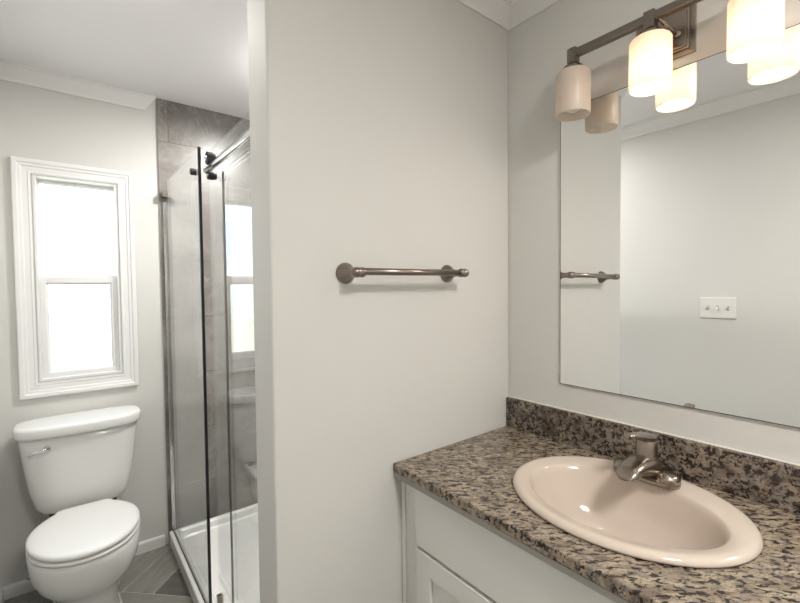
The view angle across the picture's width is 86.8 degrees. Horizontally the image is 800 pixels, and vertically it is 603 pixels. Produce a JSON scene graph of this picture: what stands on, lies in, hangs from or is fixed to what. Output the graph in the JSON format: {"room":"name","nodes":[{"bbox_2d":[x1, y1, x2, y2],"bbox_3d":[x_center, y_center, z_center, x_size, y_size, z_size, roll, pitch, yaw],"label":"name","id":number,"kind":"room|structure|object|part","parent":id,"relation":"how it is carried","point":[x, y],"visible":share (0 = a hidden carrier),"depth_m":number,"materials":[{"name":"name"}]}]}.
{"room":"bathroom","nodes":[
{"label":"bathroom","id":0,"kind":"room"},
{"bbox_2d":[4,543,192,602],"bbox_3d":[0.040,1.359,0.818,1.748,0.080,4.104,-2,2,-38],"label":"floor","id":1,"kind":"structure","parent":0,"point":[153,576],"depth_m":1.94,"materials":[{"name":"grey tile"}]},
{"bbox_2d":[12,405,140,602],"bbox_3d":[-1.302,0.912,1.752,0.460,0.780,0.667,-2,2,-38],"label":"toilet","id":2,"kind":"object","parent":1,"relation":"on","point":[76,466],"visible":1,"depth_m":1.75,"materials":[{"name":"white ceramic"}]},
{"bbox_3d":[-1.475,0.615,1.729,0.071,0.026,0.020,-2,3,-44],"label":"flush lever","id":3,"kind":"part","parent":2,"relation":"part of","materials":[{"name":"silver metal"}]},
{"bbox_3d":[-1.439,0.542,1.909,0.460,0.048,0.236,-2,2,-38],"label":"tank lid","id":4,"kind":"part","parent":2,"relation":"part of","materials":[{"name":"white ceramic"}]},
{"bbox_3d":[-1.442,0.739,1.922,0.426,0.352,0.218,-2,2,-38],"label":"tank","id":5,"kind":"part","parent":2,"relation":"part of","materials":[{"name":"white ceramic"}]},
{"bbox_3d":[-1.229,0.907,1.658,0.360,0.013,0.429,-2,2,-38],"label":"seat","id":6,"kind":"part","parent":2,"relation":"part of","materials":[{"name":"plastic"}]},
{"bbox_3d":[-1.229,0.883,1.657,0.360,0.024,0.429,-2,2,-38],"label":"lid","id":7,"kind":"part","parent":2,"relation":"part of","materials":[{"name":"plastic"}]},
{"bbox_3d":[-1.258,1.110,1.705,0.358,0.387,0.527,-2,2,-38],"label":"bowl","id":8,"kind":"part","parent":2,"relation":"part of","materials":[{"name":"white ceramic"}]},
{"bbox_2d":[169,503,259,602],"bbox_3d":[-0.454,1.252,1.961,0.863,0.070,1.388,-2,2,-38],"label":"shower pan","id":9,"kind":"object","parent":1,"relation":"on","point":[193,537],"visible":0.27,"depth_m":2.08,"materials":[{"name":"white plastic"}]},
{"bbox_2d":[160,147,211,602],"bbox_3d":[-0.986,0.313,1.932,0.040,1.820,0.745,-2,2,-38],"label":"screen","id":10,"kind":"object","parent":9,"relation":"on","point":[197,172],"visible":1,"depth_m":1.84,"materials":[{"name":"clear glass"}]},
{"bbox_2d":[402,482,614,602],"bbox_3d":[0.576,0.909,0.929,0.519,0.802,1.213,-2,2,-38],"label":"vanity cabinet","id":11,"kind":"object","parent":1,"relation":"on","point":[448,557],"visible":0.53,"depth_m":1.03,"materials":[{"name":"paint"}]},
{"bbox_3d":[0.224,0.938,0.972,0.017,0.497,0.555,-2,2,-38],"label":"door","id":12,"kind":"part","parent":11,"relation":"part of","materials":[{"name":"paint"}]},
{"bbox_2d":[393,396,799,602],"bbox_3d":[0.571,0.437,0.901,0.537,0.147,1.234,-2,2,-38],"label":"countertop","id":13,"kind":"structure","parent":11,"relation":"on","point":[472,477],"depth_m":0.98,"materials":[{"name":"stone"}]},
{"bbox_2d":[513,456,763,567],"bbox_3d":[0.515,0.531,0.992,0.433,0.158,0.513,-2,2,-38],"label":"sink","id":14,"kind":"object","parent":13,"relation":"in","point":[692,526],"visible":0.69,"depth_m":1.01,"materials":[{"name":"ceramic"}]},
{"bbox_2d":[613,431,680,489],"bbox_3d":[0.589,0.384,1.049,0.155,0.135,0.158,-2,2,-38],"label":"faucet","id":15,"kind":"object","parent":14,"relation":"on","point":[644,465],"visible":1,"depth_m":1.03,"materials":[{"name":"silver metal"}]},
{"bbox_3d":[0.589,0.420,1.050,0.153,0.063,0.074,-2,2,-38],"label":"spout","id":16,"kind":"part","parent":15,"relation":"part of","materials":[{"name":"silver metal"}]},
{"bbox_3d":[0.597,0.340,1.054,0.130,0.046,0.046,-2,2,-38],"label":"lever","id":17,"kind":"part","parent":15,"relation":"part of","materials":[{"name":"silver metal"}]},
{"bbox_3d":[0.628,0.372,1.079,0.054,0.060,0.054,-2,2,-38],"label":"handle","id":18,"kind":"part","parent":15,"relation":"part of","materials":[{"name":"silver metal"}]},
{"bbox_3d":[0.627,0.443,1.081,0.060,0.015,0.156,-2,2,-38],"label":"plate","id":19,"kind":"part","parent":15,"relation":"part of","materials":[{"name":"silver metal"}]},
{"bbox_2d":[0,80,257,587],"bbox_3d":[-1.194,0.117,2.333,1.748,2.331,0.150,-2,2,-38],"label":"wall","id":20,"kind":"structure","parent":0,"point":[181,128],"depth_m":2.21,"materials":[{"name":"paint"}]},
{"bbox_2d":[25,513,41,579],"bbox_3d":[-1.617,1.066,1.869,0.070,0.294,0.112,-2,2,-38],"label":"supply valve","id":21,"kind":"object","parent":20,"relation":"attached to","point":[40,514],"visible":0.28,"depth_m":1.84,"materials":[{"name":"silver metal"}]},
{"bbox_2d":[10,156,138,399],"bbox_3d":[-1.543,-0.105,2.035,0.450,1.064,0.139,-2,2,-38],"label":"window","id":22,"kind":"structure","parent":20,"relation":"in","point":[43,172],"depth_m":1.96,"materials":[{"name":"paint"}]},
{"bbox_3d":[-1.549,-0.327,2.035,0.291,0.474,0.026,-2,2,-38],"label":"sash","id":23,"kind":"part","parent":22,"relation":"part of","materials":[{"name":"glass"}]},
{"bbox_3d":[-1.526,0.115,2.026,0.291,0.462,0.026,-2,2,-38],"label":"sash","id":24,"kind":"part","parent":22,"relation":"part of","materials":[{"name":"glass"}]},
{"bbox_2d":[0,59,156,110],"bbox_3d":[-1.502,-0.997,1.963,0.650,0.075,0.030,-2,2,-38],"label":"trim","id":25,"kind":"structure","parent":20,"relation":"attached to","point":[14,72],"depth_m":1.95,"materials":[{"name":"paint"}]},
{"bbox_2d":[1,534,164,599],"bbox_3d":[-1.490,1.268,2.037,0.634,0.056,0.012,-2,2,-38],"label":"baseboard","id":26,"kind":"structure","parent":20,"relation":"attached to","point":[24,586],"depth_m":1.90,"materials":[{"name":"paint"}]},
{"bbox_2d":[0,0,511,119],"bbox_3d":[0.015,-1.061,0.740,1.748,0.100,4.104,-2,2,-38],"label":"ceiling","id":27,"kind":"structure","parent":0,"point":[194,53],"depth_m":1.69,"materials":[{"name":"paint"}]},
{"bbox_2d":[247,0,507,602],"bbox_3d":[0.010,0.137,1.320,0.887,2.331,0.128,-2,2,-38],"label":"wall","id":28,"kind":"structure","parent":0,"point":[379,128],"depth_m":1.15,"materials":[{"name":"paint"}]},
{"bbox_2d":[336,262,468,283],"bbox_3d":[0.027,-0.081,1.194,0.428,0.060,0.084,-2,2,-38],"label":"towel bar","id":29,"kind":"object","parent":28,"relation":"attached to","point":[345,272],"visible":1,"depth_m":1.11,"materials":[{"name":"silver metal"}]},
{"bbox_3d":[-0.126,-0.074,1.088,0.056,0.056,0.062,-2,2,-38],"label":"post","id":30,"kind":"part","parent":29,"relation":"part of","materials":[{"name":"silver metal"}]},
{"bbox_3d":[0.167,-0.088,1.317,0.056,0.056,0.062,-2,2,-38],"label":"post","id":31,"kind":"part","parent":29,"relation":"part of","materials":[{"name":"silver metal"}]},
{"bbox_2d":[456,0,509,30],"bbox_3d":[0.035,-0.989,1.213,0.917,0.075,0.030,-2,2,-38],"label":"trim","id":32,"kind":"structure","parent":28,"relation":"attached to","point":[496,11],"depth_m":1.44,"materials":[{"name":"paint"}]},
{"bbox_2d":[508,0,799,463],"bbox_3d":[0.681,0.131,1.273,0.110,2.331,3.854,-2,2,-38],"label":"wall","id":33,"kind":"structure","parent":0,"point":[538,46],"depth_m":1.39,"materials":[{"name":"paint"}]},
{"bbox_2d":[509,0,559,30],"bbox_3d":[1.090,-0.980,0.589,0.030,0.075,2.315,-2,2,-38],"label":"trim","id":34,"kind":"structure","parent":33,"relation":"attached to","point":[521,11],"depth_m":1.44,"materials":[{"name":"paint"}]},
{"bbox_2d":[506,397,799,514],"bbox_3d":[0.774,0.411,1.060,0.019,0.103,1.234,-2,2,-38],"label":"backsplash","id":35,"kind":"structure","parent":33,"relation":"attached to","point":[769,482],"depth_m":1.09,"materials":[{"name":"stone"}]},
{"bbox_2d":[556,0,784,121],"bbox_3d":[0.647,-0.653,1.079,0.137,0.231,0.509,-2,2,-38],"label":"vanity light","id":36,"kind":"object","parent":33,"relation":"attached to","point":[665,34],"visible":1,"depth_m":1.04,"materials":[{"name":"white glass"}]},
{"bbox_2d":[563,46,582,68],"bbox_3d":[0.503,-0.690,1.228,0.058,0.085,0.058,-2,2,-38],"label":"socket","id":37,"kind":"object","parent":36,"relation":"attached to","point":[574,53],"depth_m":1.21,"materials":[{"name":"brown metal"}]},
{"bbox_3d":[0.504,-0.584,1.231,0.049,0.071,0.049,-2,2,-38],"label":"bulb","id":38,"kind":"part","parent":36,"relation":"part of","materials":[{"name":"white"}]},
{"bbox_3d":[0.504,-0.604,1.230,0.095,0.126,0.095,-2,2,-38],"label":"lamp shade","id":39,"kind":"part","parent":36,"relation":"part of","materials":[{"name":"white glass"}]},
{"bbox_3d":[0.632,-0.580,1.069,0.049,0.071,0.049,-2,2,-38],"label":"bulb","id":40,"kind":"part","parent":36,"relation":"part of","materials":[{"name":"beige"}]},
{"bbox_2d":[639,8,662,34],"bbox_3d":[0.631,-0.686,1.065,0.058,0.085,0.058,-2,2,-38],"label":"socket","id":41,"kind":"object","parent":36,"relation":"attached to","point":[649,21],"depth_m":1.05,"materials":[{"name":"brown metal"}]},
{"bbox_3d":[0.631,-0.600,1.068,0.095,0.126,0.095,-2,2,-38],"label":"lamp shade","id":42,"kind":"part","parent":36,"relation":"part of","materials":[{"name":"white glass"}]},
{"bbox_3d":[0.699,-0.700,1.115,0.010,0.141,0.141,-2,2,-38],"label":"plate","id":43,"kind":"part","parent":36,"relation":"part of","materials":[{"name":"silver metal"}]},
{"bbox_3d":[0.675,-0.694,1.066,0.077,0.040,0.014,-1,2,-21],"label":"arm","id":44,"kind":"part","parent":36,"relation":"part of","materials":[{"name":"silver metal"}]},
{"bbox_3d":[0.760,-0.576,0.906,0.049,0.071,0.049,-2,2,-38],"label":"bulb","id":45,"kind":"part","parent":36,"relation":"part of","materials":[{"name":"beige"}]},
{"bbox_3d":[0.759,-0.596,0.905,0.095,0.126,0.095,-2,2,-38],"label":"lamp shade","id":46,"kind":"part","parent":36,"relation":"part of","materials":[{"name":"white glass"}]},
{"bbox_2d":[560,23,799,427],"bbox_3d":[0.807,-0.162,1.005,0.006,0.879,0.928,-2,2,-38],"label":"wall mirror","id":47,"kind":"object","parent":33,"relation":"attached to","point":[680,204],"visible":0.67,"depth_m":1.08,"materials":[{"name":"grey mirror"}]},
{"bbox_3d":[-0.607,0.177,0.261,0.110,2.331,3.854,-2,2,-38],"label":"wall","id":48,"kind":"structure","parent":0,"visible":0},
{"bbox_2d":[0,588,3,602],"bbox_3d":[-0.547,1.312,0.336,0.012,0.056,3.854,-2,2,-38],"label":"baseboard","id":49,"kind":"structure","parent":48,"relation":"attached to","point":[1,589],"depth_m":1.81,"materials":[{"name":"paint"}]},
{"bbox_3d":[-0.021,0.135,1.383,0.857,2.331,0.010,-2,2,-38],"label":"wall","id":50,"kind":"structure","parent":0,"visible":0},
{"bbox_2d":[204,151,233,602],"bbox_3d":[-0.548,0.325,1.426,0.050,1.820,0.694,-2,2,-38],"label":"sliding door","id":51,"kind":"structure","parent":50,"relation":"in","point":[209,157],"depth_m":1.58,"materials":[{"name":"clear glass"}]},
{"bbox_2d":[203,127,249,173],"bbox_3d":[-0.543,-0.494,1.368,0.038,0.038,0.634,-2,2,-38],"label":"sliding rail","id":52,"kind":"object","parent":50,"relation":"attached to","point":[244,138],"visible":0.45,"depth_m":1.37,"materials":[{"name":"silver metal"}]}
]}

